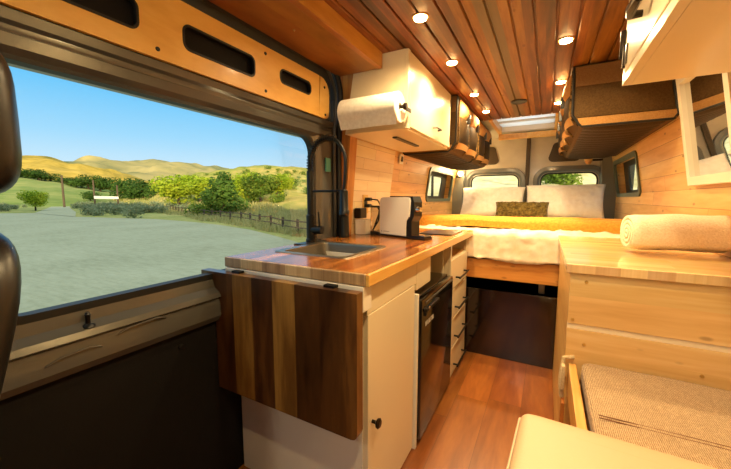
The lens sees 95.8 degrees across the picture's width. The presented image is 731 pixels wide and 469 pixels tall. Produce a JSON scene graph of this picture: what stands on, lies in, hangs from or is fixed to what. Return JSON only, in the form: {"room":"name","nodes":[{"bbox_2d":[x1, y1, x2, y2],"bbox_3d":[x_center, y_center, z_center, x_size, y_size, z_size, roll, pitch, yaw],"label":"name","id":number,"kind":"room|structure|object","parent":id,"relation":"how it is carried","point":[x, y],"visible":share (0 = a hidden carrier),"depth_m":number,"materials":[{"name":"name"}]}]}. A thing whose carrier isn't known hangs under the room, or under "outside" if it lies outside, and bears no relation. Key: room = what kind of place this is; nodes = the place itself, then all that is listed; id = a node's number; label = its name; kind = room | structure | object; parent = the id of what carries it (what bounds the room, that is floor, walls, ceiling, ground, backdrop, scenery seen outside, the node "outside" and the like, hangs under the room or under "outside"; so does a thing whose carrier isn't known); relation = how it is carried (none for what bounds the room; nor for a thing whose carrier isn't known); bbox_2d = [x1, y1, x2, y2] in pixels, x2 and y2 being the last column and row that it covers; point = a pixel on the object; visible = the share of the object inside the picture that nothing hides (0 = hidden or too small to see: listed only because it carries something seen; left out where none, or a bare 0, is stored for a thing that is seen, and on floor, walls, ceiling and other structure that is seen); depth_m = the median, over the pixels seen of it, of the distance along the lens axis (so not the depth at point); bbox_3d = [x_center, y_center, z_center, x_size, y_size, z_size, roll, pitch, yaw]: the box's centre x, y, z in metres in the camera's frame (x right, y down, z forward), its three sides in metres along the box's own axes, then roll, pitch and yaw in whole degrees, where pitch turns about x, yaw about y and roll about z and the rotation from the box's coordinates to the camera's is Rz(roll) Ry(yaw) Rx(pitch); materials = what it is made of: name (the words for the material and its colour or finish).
{"room":"vehicle interior","nodes":[
{"label":"vehicle interior","id":0,"kind":"room"},
{"bbox_2d":[238,351,553,468],"bbox_3d":[0.540,1.003,1.595,2.030,0.040,6.010,3,7,28],"label":"floor","id":1,"kind":"structure","parent":0,"point":[473,425],"depth_m":1.79,"materials":[{"name":"laminate"}]},
{"bbox_2d":[0,53,21,395],"bbox_3d":[-0.754,0.439,0.312,0.518,1.359,0.640,3,7,28],"label":"passenger seat","id":2,"kind":"object","parent":1,"relation":"on","point":[10,138],"visible":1,"depth_m":0.43,"materials":[{"name":"black leather"}]},
{"bbox_2d":[225,251,430,468],"bbox_3d":[-0.100,0.549,1.494,0.637,0.884,0.714,3,7,28],"label":"base cabinet","id":3,"kind":"object","parent":1,"relation":"on","point":[273,438],"visible":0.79,"depth_m":1.26,"materials":[{"name":"white paint"}]},
{"bbox_2d":[201,268,362,439],"bbox_3d":[-0.323,0.379,1.164,0.702,0.470,0.042,3,7,28],"label":"folding table leaf","id":4,"kind":"object","parent":3,"relation":"attached to","point":[293,348],"visible":0.94,"depth_m":1.09,"materials":[{"name":"brown wood"}]},
{"bbox_2d":[225,228,472,286],"bbox_3d":[0.109,0.048,1.821,0.639,0.038,1.577,3,7,28],"label":"countertop","id":5,"kind":"structure","parent":3,"relation":"on","point":[369,269],"depth_m":1.25,"materials":[{"name":"brown wood"}]},
{"bbox_2d":[294,134,348,244],"bbox_3d":[-0.193,-0.217,1.619,0.254,0.532,0.200,3,7,28],"label":"kitchen faucet","id":6,"kind":"object","parent":5,"relation":"on","point":[312,229],"visible":1,"depth_m":1.64,"materials":[{"name":"black metal"}]},
{"bbox_2d":[275,241,385,258],"bbox_3d":[-0.146,0.133,1.491,0.375,0.144,0.375,3,7,28],"label":"sink","id":7,"kind":"object","parent":5,"relation":"in","point":[319,249],"visible":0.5,"depth_m":1.59,"materials":[{"name":"metal"}]},
{"bbox_2d":[289,244,373,254],"bbox_3d":[-0.146,0.137,1.491,0.309,0.136,0.309,3,7,28],"label":"basin","id":8,"kind":"object","parent":7,"relation":"in","point":[316,249],"depth_m":1.61,"materials":[{"name":"metal"}]},
{"bbox_2d":[339,210,349,237],"bbox_3d":[-0.124,-0.067,1.924,0.064,0.168,0.064,3,7,28],"label":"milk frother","id":9,"kind":"object","parent":5,"relation":"on","point":[343,221],"visible":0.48,"depth_m":1.90,"materials":[{"name":"black plastic"}]},
{"bbox_2d":[355,219,370,234],"bbox_3d":[-0.016,-0.051,2.110,0.075,0.095,0.075,3,7,28],"label":"box","id":10,"kind":"object","parent":5,"relation":"on","point":[362,226],"visible":0.91,"depth_m":2.08,"materials":[{"name":"white plastic"}]},
{"bbox_2d":[370,196,431,240],"bbox_3d":[0.195,-0.106,1.949,0.084,0.241,0.460,-5,8,-39],"label":"coffee machine","id":11,"kind":"object","parent":5,"relation":"on","point":[400,216],"visible":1,"depth_m":1.88,"materials":[{"name":"white plastic"}]},
{"bbox_2d":[379,233,431,240],"bbox_3d":[0.226,0.006,1.923,0.074,0.022,0.360,-5,8,-39],"label":"drip tray","id":12,"kind":"object","parent":11,"relation":"on","point":[416,236],"depth_m":1.85,"materials":[{"name":"black plastic"}]},
{"bbox_2d":[414,234,430,236],"bbox_3d":[0.310,0.004,1.820,0.060,0.004,0.087,-5,8,-39],"label":"grille","id":13,"kind":"object","parent":11,"relation":"attached to","point":[415,235],"depth_m":1.80,"materials":[{"name":"silver metal"}]},
{"bbox_2d":[419,229,461,235],"bbox_3d":[0.500,-0.014,2.177,0.210,0.008,0.300,3,7,28],"label":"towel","id":14,"kind":"object","parent":5,"relation":"on","point":[433,231],"visible":0.93,"depth_m":2.13,"materials":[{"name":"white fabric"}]},
{"bbox_2d":[415,272,452,439],"bbox_3d":[0.160,0.598,1.870,0.559,0.702,0.558,3,7,28],"label":"mini fridge","id":15,"kind":"object","parent":1,"relation":"on","point":[435,297],"visible":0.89,"depth_m":1.67,"materials":[{"name":"black plastic"}]},
{"bbox_2d":[430,250,443,272],"bbox_3d":[0.247,0.476,2.153,0.510,0.882,0.012,3,7,28],"label":"divider","id":16,"kind":"object","parent":1,"relation":"on","point":[437,260],"visible":0.02,"depth_m":2.01,"materials":[{"name":"beige paint"}]},
{"bbox_2d":[443,239,468,376],"bbox_3d":[0.394,0.455,2.347,0.601,0.882,0.462,3,7,28],"label":"drawer unit","id":17,"kind":"object","parent":1,"relation":"on","point":[455,256],"visible":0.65,"depth_m":2.20,"materials":[{"name":"beige paint"}]},
{"bbox_2d":[464,287,556,369],"bbox_3d":[0.991,0.650,2.355,1.600,0.494,0.012,3,7,28],"label":"panel","id":18,"kind":"object","parent":1,"relation":"on","point":[517,327],"visible":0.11,"depth_m":2.33,"materials":[{"name":"wood"}]},
{"bbox_2d":[466,256,558,297],"bbox_3d":[1.435,0.452,3.150,1.680,0.718,1.874,3,7,28],"label":"platform","id":19,"kind":"object","parent":1,"relation":"on","point":[484,273],"visible":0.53,"depth_m":2.36,"materials":[{"name":"wood"}]},
{"bbox_2d":[567,363,588,430],"bbox_3d":[0.844,0.784,0.868,0.535,0.548,0.574,3,7,28],"label":"bench","id":20,"kind":"object","parent":1,"relation":"on","point":[577,414],"visible":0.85,"depth_m":1.02,"materials":[{"name":"brown wood"}]},
{"bbox_2d":[581,363,730,468],"bbox_3d":[0.861,0.533,0.837,0.495,0.101,0.562,3,7,28],"label":"bench cushion","id":21,"kind":"object","parent":20,"relation":"on","point":[681,419],"visible":0.75,"depth_m":0.89,"materials":[{"name":"brown fabric"}]},
{"bbox_2d":[506,414,716,468],"bbox_3d":[0.514,0.542,0.416,0.654,0.204,0.501,4,7,32],"label":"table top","id":22,"kind":"object","parent":1,"relation":"on","point":[538,442],"visible":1,"depth_m":0.64,"materials":[{"name":"beige leather"}]},
{"bbox_2d":[553,235,730,424],"bbox_3d":[1.218,0.525,1.553,0.560,0.916,1.053,3,7,28],"label":"cabinet","id":23,"kind":"object","parent":1,"relation":"on","point":[662,313],"depth_m":1.12,"materials":[{"name":"brown wood"}]},
{"bbox_2d":[558,355,574,422],"bbox_3d":[0.732,0.586,1.212,0.049,0.293,0.055,3,7,28],"label":"strap","id":24,"kind":"object","parent":23,"relation":"attached to","point":[561,377],"visible":0.77,"depth_m":1.20,"materials":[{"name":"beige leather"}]},
{"bbox_2d":[558,235,730,276],"bbox_3d":[1.221,0.084,1.510,0.560,0.030,1.040,3,7,28],"label":"countertop","id":25,"kind":"structure","parent":23,"relation":"on","point":[582,250],"depth_m":1.31,"materials":[{"name":"brown wood"}]},
{"bbox_2d":[620,214,730,252],"bbox_3d":[1.264,-0.007,1.354,0.323,0.154,0.183,2,7,20],"label":"rolled towel","id":26,"kind":"object","parent":23,"relation":"on","point":[680,232],"visible":1,"depth_m":1.29,"materials":[{"name":"fabric"}]},
{"bbox_2d":[357,138,456,213],"bbox_3d":[0.557,-0.170,3.263,0.208,1.930,2.740,3,7,28],"label":"wall","id":27,"kind":"structure","parent":0,"point":[409,178],"depth_m":3.06,"materials":[{"name":"brown wood"}]},
{"bbox_2d":[330,73,336,120],"bbox_3d":[-0.582,0.034,1.344,0.100,1.940,1.740,3,7,28],"label":"pillar","id":28,"kind":"structure","parent":27,"relation":"attached to","point":[331,88],"depth_m":1.92,"materials":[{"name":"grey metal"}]},
{"bbox_2d":[340,74,356,234],"bbox_3d":[-0.111,-0.464,1.982,0.163,1.017,0.080,3,7,28],"label":"trim","id":29,"kind":"structure","parent":27,"relation":"attached to","point":[349,143],"depth_m":1.95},
{"bbox_2d":[351,139,395,233],"bbox_3d":[0.065,-0.316,2.309,0.058,0.588,0.590,3,7,28],"label":"backsplash","id":30,"kind":"structure","parent":27,"relation":"attached to","point":[374,166],"depth_m":2.27,"materials":[{"name":"wood"}]},
{"bbox_2d":[362,195,367,212],"bbox_3d":[-0.001,-0.205,2.225,0.010,0.125,0.070,3,7,28],"label":"wall outlet","id":31,"kind":"object","parent":30,"relation":"attached to","point":[364,202],"visible":0.69,"depth_m":2.20,"materials":[{"name":"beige plastic"}]},
{"bbox_2d":[354,197,379,229],"bbox_3d":[0.029,-0.125,2.150,0.122,0.232,0.202,3,7,28],"label":"power adapter","id":32,"kind":"object","parent":30,"relation":"attached to","point":[358,212],"visible":0.77,"depth_m":2.13,"materials":[{"name":"black plastic"}]},
{"bbox_2d":[345,48,451,152],"bbox_3d":[0.265,-0.785,2.119,0.407,0.397,0.840,3,7,28],"label":"upper cabinet","id":33,"kind":"object","parent":27,"relation":"attached to","point":[427,126],"visible":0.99,"depth_m":1.82,"materials":[{"name":"beige paint"}]},
{"bbox_2d":[399,103,410,112],"bbox_3d":[0.055,-0.628,1.704,0.375,0.031,0.113,3,7,28],"label":"paper towel holder","id":34,"kind":"object","parent":33,"relation":"attached to","point":[404,106],"visible":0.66,"depth_m":1.58,"materials":[{"name":"brown metal"}]},
{"bbox_2d":[337,91,405,129],"bbox_3d":[0.029,-0.618,1.673,0.320,0.160,0.146,3,7,28],"label":"paper towel roll","id":35,"kind":"object","parent":34,"relation":"hanging from","point":[378,109],"visible":0.99,"depth_m":1.61,"materials":[{"name":"paper"}]},
{"bbox_2d":[425,167,453,201],"bbox_3d":[0.827,-0.554,3.784,0.142,0.350,0.970,3,7,28],"label":"window","id":36,"kind":"structure","parent":27,"relation":"in","point":[433,172],"depth_m":3.83,"materials":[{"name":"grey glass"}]},
{"bbox_2d":[403,95,479,164],"bbox_3d":[0.683,-0.847,2.831,0.484,0.421,0.805,3,7,28],"label":"bag","id":37,"kind":"object","parent":27,"relation":"attached to","point":[464,124],"visible":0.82,"depth_m":2.56,"materials":[{"name":"brown fabric"}]},
{"bbox_2d":[435,119,491,169],"bbox_3d":[1.054,-0.920,3.507,0.484,0.421,0.735,3,7,28],"label":"bag","id":38,"kind":"object","parent":27,"relation":"attached to","point":[481,159],"visible":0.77,"depth_m":3.34,"materials":[{"name":"brown fabric"}]},
{"bbox_2d":[524,138,530,201],"bbox_3d":[1.954,-0.240,4.040,0.044,1.900,0.029,3,7,28],"label":"door frame","id":39,"kind":"structure","parent":27,"relation":"attached to","point":[528,149],"depth_m":3.96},
{"bbox_2d":[452,156,634,218],"bbox_3d":[1.942,-0.257,4.017,2.050,1.940,0.200,3,7,28],"label":"posts","id":40,"kind":"object","parent":27,"relation":"attached to","point":[606,166],"visible":0.11,"depth_m":3.53,"materials":[{"name":"grey metal"}]},
{"bbox_2d":[465,138,526,201],"bbox_3d":[1.584,-0.264,4.259,0.854,1.900,0.100,3,7,28],"label":"door","id":41,"kind":"structure","parent":40,"relation":"attached to","point":[506,157],"depth_m":4.10,"materials":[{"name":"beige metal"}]},
{"bbox_2d":[529,136,599,185],"bbox_3d":[2.339,-0.219,3.849,0.854,1.900,0.100,3,7,28],"label":"door","id":42,"kind":"structure","parent":40,"relation":"attached to","point":[545,159],"depth_m":3.86,"materials":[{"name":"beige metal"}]},
{"bbox_2d":[585,159,602,163],"bbox_3d":[2.439,-0.813,3.532,0.182,0.120,0.084,0,6,-2],"label":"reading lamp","id":43,"kind":"object","parent":40,"relation":"attached to","point":[587,161],"visible":0.47,"depth_m":3.51,"materials":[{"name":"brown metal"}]},
{"bbox_2d":[323,0,628,120],"bbox_3d":[0.295,-0.872,0.889,1.620,0.040,4.900,3,7,28],"label":"ceiling","id":44,"kind":"structure","parent":0,"point":[506,51],"depth_m":1.57,"materials":[{"name":"brown wood"}]},
{"bbox_2d":[208,0,381,76],"bbox_3d":[-0.419,-0.831,1.068,0.270,0.080,1.620,3,7,28],"label":"shelf","id":45,"kind":"object","parent":44,"relation":"attached to","point":[314,30],"visible":1,"depth_m":1.35,"materials":[{"name":"brown wood"}]},
{"bbox_2d":[412,12,428,22],"bbox_3d":[0.228,-0.896,1.370,0.068,0.015,0.068,3,7,28],"label":"recessed light","id":46,"kind":"object","parent":44,"relation":"in","point":[419,17],"visible":1,"depth_m":1.36,"materials":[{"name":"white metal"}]},
{"bbox_2d":[446,59,457,65],"bbox_3d":[0.478,-0.946,1.824,0.068,0.015,0.068,3,7,28],"label":"recessed light","id":47,"kind":"object","parent":44,"relation":"in","point":[452,62],"visible":1,"depth_m":1.81,"materials":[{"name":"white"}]},
{"bbox_2d":[481,120,553,137],"bbox_3d":[1.737,-1.163,3.509,1.620,0.050,1.110,3,7,28],"label":"roof panel","id":48,"kind":"object","parent":44,"relation":"attached to","point":[494,134],"visible":0.21,"depth_m":3.66,"materials":[{"name":"brown wood"}]},
{"bbox_2d":[489,113,558,134],"bbox_3d":[1.629,-1.213,3.352,0.595,0.215,0.760,3,7,28],"label":"skylight","id":49,"kind":"object","parent":48,"relation":"attached to","point":[551,120],"visible":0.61,"depth_m":3.49,"materials":[{"name":"white paint"}]},
{"bbox_2d":[496,113,555,126],"bbox_3d":[1.624,-1.178,3.347,0.525,0.016,0.702,3,7,28],"label":"blind","id":50,"kind":"object","parent":49,"relation":"hanging from","point":[544,122],"depth_m":3.45,"materials":[{"name":"white"}]},
{"bbox_2d":[498,130,556,140],"bbox_3d":[1.813,-1.111,3.697,0.600,0.063,0.040,3,7,28],"label":"trim","id":51,"kind":"structure","parent":49,"relation":"attached to","point":[549,133],"depth_m":3.68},
{"bbox_2d":[511,99,526,104],"bbox_3d":[1.190,-1.028,2.558,0.116,0.013,0.116,3,7,28],"label":"ceiling vent","id":52,"kind":"object","parent":44,"relation":"in","point":[518,101],"visible":1,"depth_m":2.54,"materials":[{"name":"black plastic"}]},
{"bbox_2d":[558,36,573,43],"bbox_3d":[0.951,-0.918,1.566,0.068,0.015,0.068,3,7,28],"label":"recessed light","id":53,"kind":"object","parent":44,"relation":"in","point":[567,39],"visible":1,"depth_m":1.55,"materials":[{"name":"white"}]},
{"bbox_2d":[612,115,730,258],"bbox_3d":[1.581,0.012,1.597,0.208,1.930,4.700,3,7,28],"label":"wall","id":54,"kind":"structure","parent":0,"point":[665,189],"depth_m":1.96,"materials":[{"name":"brown wood"}]},
{"bbox_2d":[556,59,679,158],"bbox_3d":[1.779,-0.844,2.527,0.532,0.361,1.725,3,7,28],"label":"bag","id":55,"kind":"object","parent":54,"relation":"attached to","point":[600,117],"visible":1,"depth_m":1.84,"materials":[{"name":"brown fabric"}]},
{"bbox_2d":[613,150,641,196],"bbox_3d":[2.391,-0.520,2.973,0.152,0.360,1.010,3,7,28],"label":"window","id":56,"kind":"structure","parent":54,"relation":"in","point":[630,192],"depth_m":3.14,"materials":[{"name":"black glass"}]},
{"bbox_2d":[619,0,730,85],"bbox_3d":[0.718,-0.615,0.468,0.446,0.376,1.223,3,7,28],"label":"upper cabinet","id":57,"kind":"object","parent":54,"relation":"attached to","point":[663,40],"visible":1,"depth_m":0.83,"materials":[{"name":"beige paint"}]},
{"bbox_2d":[676,72,730,185],"bbox_3d":[1.441,-0.476,1.391,0.116,0.520,0.500,3,7,28],"label":"wall mirror","id":58,"kind":"object","parent":54,"relation":"attached to","point":[704,102],"visible":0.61,"depth_m":1.41,"materials":[{"name":"white paint"}]},
{"bbox_3d":[-1.352,0.187,-0.056,0.100,1.940,1.470,3,7,28],"label":"wall","id":59,"kind":"structure","parent":0,"visible":0},
{"bbox_2d":[0,0,342,468],"bbox_3d":[-0.571,0.039,1.301,0.162,1.940,1.655,3,7,28],"label":"door","id":60,"kind":"structure","parent":59,"relation":"in","point":[127,379],"depth_m":1.03,"materials":[{"name":"grey metal"}]},
{"bbox_2d":[325,158,330,171],"bbox_3d":[-0.212,-0.391,1.854,0.008,0.075,0.045,3,7,28],"label":"tag","id":61,"kind":"object","parent":60,"relation":"attached to","point":[327,160],"visible":1,"depth_m":1.85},
{"bbox_2d":[332,101,336,236],"bbox_3d":[-0.181,-0.311,1.926,0.010,0.900,0.025,3,7,28],"label":"door frame","id":62,"kind":"structure","parent":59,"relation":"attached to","point":[334,215],"depth_m":1.92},
{"bbox_3d":[1.434,0.008,3.110,1.640,0.169,1.820,3,7,28],"label":"mattress","id":63,"kind":"object","parent":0,"visible":0},
{"bbox_2d":[419,224,619,264],"bbox_3d":[1.415,-0.012,3.073,1.676,0.239,1.901,3,7,28],"label":"quilt","id":64,"kind":"object","parent":63,"relation":"on","point":[510,245],"visible":0.15,"depth_m":2.24,"materials":[{"name":"fabric"}]},
{"bbox_2d":[460,187,524,215],"bbox_3d":[1.484,-0.386,3.887,0.700,0.338,0.236,3,7,28],"label":"bed pillow","id":65,"kind":"object","parent":64,"relation":"on","point":[476,201],"visible":0.77,"depth_m":3.84,"materials":[{"name":"white fabric"}]},
{"bbox_2d":[419,214,622,233],"bbox_3d":[1.154,-0.103,2.584,1.708,0.089,0.502,3,7,28],"label":"blanket","id":66,"kind":"object","parent":64,"relation":"on","point":[593,225],"visible":0.82,"depth_m":2.37,"materials":[{"name":"fabric"}]},
{"bbox_2d":[495,201,548,216],"bbox_3d":[1.644,-0.259,3.489,0.520,0.182,0.160,3,7,28],"label":"lumbar pillow","id":67,"kind":"object","parent":64,"relation":"on","point":[510,209],"visible":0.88,"depth_m":3.44,"materials":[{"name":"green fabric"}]},
{"bbox_2d":[527,184,605,218],"bbox_3d":[2.119,-0.356,3.542,0.747,0.356,0.249,3,7,28],"label":"bed pillow","id":68,"kind":"object","parent":64,"relation":"on","point":[580,201],"visible":0.78,"depth_m":3.44,"materials":[{"name":"white fabric"}]},
{"label":"outside","id":69,"kind":"structure","parent":0,"visible":0},
{"bbox_2d":[0,213,298,312],"bbox_3d":[-34.672,3.045,-11.037,78.000,0.001,86.900,3,7,28],"label":"gravel lot","id":70,"kind":"structure","parent":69,"point":[64,259],"depth_m":11.91,"materials":[{"name":"gravel"}]},
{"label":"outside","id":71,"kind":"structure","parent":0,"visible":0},
{"bbox_2d":[36,206,75,216],"bbox_3d":[-65.417,-6.139,73.144,102.800,0.001,36.000,3,7,28],"label":"gravel road","id":72,"kind":"structure","parent":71,"point":[64,211],"depth_m":46.73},
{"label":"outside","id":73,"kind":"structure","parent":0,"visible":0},
{"bbox_2d":[0,207,306,242],"bbox_3d":[-3.030,-15.635,160.467,680.000,0.001,680.000,3,7,28],"label":"ground","id":74,"kind":"structure","parent":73,"point":[155,215],"depth_m":32.50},
{"bbox_2d":[16,190,49,210],"bbox_3d":[-50.790,-5.181,50.725,3.425,3.356,3.516,-1,6,-9],"label":"tree","id":75,"kind":"object","parent":74,"relation":"on","point":[35,198],"visible":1,"depth_m":50.15,"materials":[{"name":"green plant"}]},
{"bbox_2d":[60,175,65,206],"bbox_3d":[-64.584,-9.114,70.451,0.446,6.963,0.440,3,7,28],"label":"utility pole","id":76,"kind":"object","parent":74,"relation":"on","point":[61,176],"visible":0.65,"depth_m":70.34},
{"bbox_2d":[82,207,97,215],"bbox_3d":[-30.590,-2.521,36.837,1.638,1.090,1.928,-2,7,-21],"label":"sagebrush","id":77,"kind":"object","parent":74,"relation":"on","point":[87,209],"visible":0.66,"depth_m":36.50,"materials":[{"name":"green plant"}]},
{"bbox_2d":[89,209,104,215],"bbox_3d":[-29.090,-2.322,35.764,1.322,0.880,1.556,-1,6,-6],"label":"sagebrush","id":78,"kind":"object","parent":74,"relation":"on","point":[95,213],"visible":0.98,"depth_m":35.71,"materials":[{"name":"green plant"}]},
{"bbox_2d":[91,204,104,213],"bbox_3d":[-32.695,-2.995,40.063,2.113,1.406,2.486,-3,7,-24],"label":"sagebrush","id":79,"kind":"object","parent":74,"relation":"on","point":[96,206],"visible":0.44,"depth_m":39.85,"materials":[{"name":"green plant"}]},
{"bbox_2d":[106,204,126,214],"bbox_3d":[-28.374,-2.760,37.894,2.174,1.418,1.848,-5,8,-40],"label":"sagebrush","id":80,"kind":"object","parent":74,"relation":"on","point":[114,209],"visible":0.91,"depth_m":37.56,"materials":[{"name":"green plant"}]},
{"bbox_2d":[116,185,118,203],"bbox_3d":[-44.850,-6.687,59.729,0.296,4.463,0.312,-5,8,-39],"label":"gate post","id":81,"kind":"object","parent":74,"relation":"on","point":[116,185],"visible":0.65,"depth_m":59.54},
{"bbox_2d":[94,196,118,198],"bbox_3d":[-45.923,-6.554,58.512,3.445,0.540,0.024,-5,8,-38],"label":"sign board","id":82,"kind":"object","parent":81,"relation":"attached to","point":[95,197],"visible":1,"depth_m":58.43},
{"bbox_2d":[120,204,144,217],"bbox_3d":[-22.236,-2.202,31.666,2.403,1.523,1.815,3,7,26],"label":"sagebrush","id":83,"kind":"object","parent":74,"relation":"on","point":[131,209],"visible":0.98,"depth_m":31.53,"materials":[{"name":"green plant"}]},
{"bbox_2d":[119,179,151,199],"bbox_3d":[-67.059,-12.539,98.800,10.224,8.073,10.389,-1,6,-13],"label":"tree","id":84,"kind":"object","parent":74,"relation":"on","point":[135,191],"visible":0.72,"depth_m":96.92,"materials":[{"name":"green plant"}]},
{"bbox_2d":[144,184,162,199],"bbox_3d":[-58.919,-11.347,94.513,7.435,6.462,7.556,-1,6,-9],"label":"tree","id":85,"kind":"object","parent":74,"relation":"on","point":[151,192],"visible":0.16,"depth_m":92.35,"materials":[{"name":"green plant"}]},
{"bbox_2d":[154,203,168,212],"bbox_3d":[-26.031,-3.292,42.123,1.675,1.406,2.218,-3,7,-27],"label":"sagebrush","id":86,"kind":"object","parent":74,"relation":"on","point":[164,208],"visible":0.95,"depth_m":41.84,"materials":[{"name":"green plant"}]},
{"bbox_2d":[148,174,201,205],"bbox_3d":[-32.482,-7.463,57.585,8.657,6.732,7.028,-6,9,-44],"label":"tree","id":87,"kind":"object","parent":74,"relation":"on","point":[171,188],"visible":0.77,"depth_m":56.08,"materials":[{"name":"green plant"}]},
{"bbox_2d":[184,203,209,215],"bbox_3d":[-17.851,-2.471,35.111,2.681,1.772,2.934,-3,7,-24],"label":"shrub","id":88,"kind":"object","parent":74,"relation":"on","point":[199,207],"visible":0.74,"depth_m":34.47,"materials":[{"name":"green plant"}]},
{"bbox_2d":[113,192,306,236],"bbox_3d":[-41.751,-7.272,65.306,124.025,4.239,50.599,3,7,28],"label":"grass","id":89,"kind":"structure","parent":74,"relation":"on","point":[235,220],"depth_m":28.28,"materials":[{"name":"plant"}]},
{"bbox_2d":[198,171,253,213],"bbox_3d":[-15.323,-4.055,36.158,5.538,5.645,4.428,1,6,8],"label":"tree","id":90,"kind":"object","parent":74,"relation":"on","point":[219,196],"visible":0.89,"depth_m":35.03,"materials":[{"name":"green plant"}]},
{"bbox_2d":[148,204,305,231],"bbox_3d":[-23.381,-3.127,42.355,82.086,0.850,29.352,3,7,28],"label":"rail fence","id":91,"kind":"object","parent":74,"relation":"on","point":[297,221],"visible":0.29,"depth_m":23.38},
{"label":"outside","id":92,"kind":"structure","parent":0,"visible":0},
{"bbox_2d":[21,155,160,188],"bbox_3d":[-254.031,-52.761,319.243,403.526,40.175,308.562,3,7,28],"label":"hill","id":93,"kind":"structure","parent":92,"point":[50,165],"depth_m":271.30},
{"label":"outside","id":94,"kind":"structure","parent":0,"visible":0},
{"bbox_2d":[64,155,228,180],"bbox_3d":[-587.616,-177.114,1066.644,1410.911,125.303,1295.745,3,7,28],"label":"hill","id":95,"kind":"structure","parent":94,"point":[148,169],"depth_m":788.11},
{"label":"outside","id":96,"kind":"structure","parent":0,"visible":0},
{"bbox_2d":[112,165,306,217],"bbox_3d":[-39.238,-23.519,142.988,189.706,20.348,181.124,3,7,28],"label":"hill","id":97,"kind":"structure","parent":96,"point":[296,199],"depth_m":92.47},
{"bbox_2d":[182,176,214,201],"bbox_3d":[-27.303,-7.281,55.129,6.183,4.901,5.020,4,7,33],"label":"tree","id":98,"kind":"object","parent":97,"relation":"on","point":[197,186],"visible":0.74,"depth_m":53.52,"materials":[{"name":"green plant"}]},
{"bbox_2d":[230,170,257,200],"bbox_3d":[-16.639,-6.576,46.660,6.583,5.012,5.182,-2,7,-19],"label":"tree","id":99,"kind":"object","parent":97,"relation":"on","point":[237,183],"visible":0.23,"depth_m":45.52,"materials":[{"name":"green plant"}]},
{"bbox_2d":[245,192,258,201],"bbox_3d":[-15.137,-5.124,44.573,2.235,1.991,3.014,0,6,-2],"label":"shrub","id":100,"kind":"object","parent":97,"relation":"on","point":[249,196],"visible":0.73,"depth_m":44.12,"materials":[{"name":"green plant"}]},
{"bbox_2d":[240,173,280,201],"bbox_3d":[-13.942,-6.015,43.493,4.835,4.013,4.964,3,7,22],"label":"tree","id":101,"kind":"object","parent":97,"relation":"on","point":[259,185],"visible":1,"depth_m":42.64,"materials":[{"name":"green plant"}]},
{"bbox_2d":[268,192,282,203],"bbox_3d":[-11.259,-4.434,40.859,1.876,1.670,2.529,1,6,13],"label":"shrub","id":102,"kind":"object","parent":97,"relation":"on","point":[274,199],"visible":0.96,"depth_m":40.63,"materials":[{"name":"green plant"}]},
{"bbox_2d":[268,173,293,195],"bbox_3d":[-12.247,-6.620,46.224,4.740,4.334,3.849,-2,6,-16],"label":"tree","id":103,"kind":"object","parent":97,"relation":"on","point":[286,183],"visible":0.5,"depth_m":45.58,"materials":[{"name":"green plant"}]},
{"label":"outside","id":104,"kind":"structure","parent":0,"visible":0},
{"bbox_2d":[428,164,637,195],"bbox_3d":[85.242,-18.734,86.291,242.261,23.051,199.115,3,7,28],"label":"hill","id":105,"kind":"structure","parent":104,"point":[481,181],"depth_m":56.14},
{"bbox_2d":[541,173,583,184],"bbox_3d":[28.951,-9.364,49.597,6.548,6.776,5.336,0,6,1],"label":"tree","id":106,"kind":"object","parent":105,"relation":"on","point":[569,179],"visible":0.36,"depth_m":48.36,"materials":[{"name":"green plant"}]},
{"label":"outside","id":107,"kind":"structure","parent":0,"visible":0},
{"bbox_2d":[0,177,121,206],"bbox_3d":[-144.970,-23.601,171.843,245.835,14.172,158.194,3,7,28],"label":"hill","id":108,"kind":"structure","parent":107,"point":[53,188],"depth_m":104.02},
{"bbox_2d":[21,168,50,180],"bbox_3d":[-150.730,-27.285,150.987,11.333,5.872,11.153,5,8,39],"label":"tree","id":109,"kind":"object","parent":108,"relation":"on","point":[37,174],"visible":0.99,"depth_m":149.86,"materials":[{"name":"green plant"}]},
{"bbox_2d":[39,173,60,180],"bbox_3d":[-151.321,-27.297,157.281,9.166,4.588,9.138,2,7,22],"label":"tree","id":110,"kind":"object","parent":108,"relation":"on","point":[48,174],"visible":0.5,"depth_m":157.67,"materials":[{"name":"green plant"}]},
{"bbox_2d":[63,177,77,184],"bbox_3d":[-137.884,-24.724,156.582,9.294,4.954,9.445,-4,7,-32],"label":"tree","id":111,"kind":"object","parent":108,"relation":"on","point":[67,179],"visible":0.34,"depth_m":154.32,"materials":[{"name":"green plant"}]},
{"bbox_2d":[67,174,102,188],"bbox_3d":[-131.703,-24.683,154.958,13.239,7.752,13.200,4,7,31],"label":"tree","id":112,"kind":"object","parent":108,"relation":"on","point":[81,181],"visible":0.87,"depth_m":153.46,"materials":[{"name":"green plant"}]},
{"bbox_2d":[79,191,101,200],"bbox_3d":[-76.328,-10.615,91.782,4.647,3.074,4.722,2,7,21],"label":"tree","id":113,"kind":"object","parent":108,"relation":"on","point":[89,194],"visible":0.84,"depth_m":90.74,"materials":[{"name":"green plant"}]},
{"bbox_2d":[89,176,112,191],"bbox_3d":[-127.803,-24.076,159.246,12.278,7.870,12.083,0,6,4],"label":"tree","id":114,"kind":"object","parent":108,"relation":"on","point":[107,178],"visible":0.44,"depth_m":157.38,"materials":[{"name":"green plant"}]},
{"bbox_2d":[95,177,124,191],"bbox_3d":[-121.617,-23.463,158.423,12.221,7.935,12.184,-3,7,-23],"label":"tree","id":115,"kind":"object","parent":108,"relation":"on","point":[102,182],"visible":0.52,"depth_m":155.57,"materials":[{"name":"green plant"}]},
{"bbox_2d":[107,178,141,198],"bbox_3d":[-74.130,-13.637,103.348,10.224,8.227,10.389,-1,6,-8],"label":"tree","id":116,"kind":"object","parent":108,"relation":"on","point":[120,192],"visible":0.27,"depth_m":100.91,"materials":[{"name":"green plant"}]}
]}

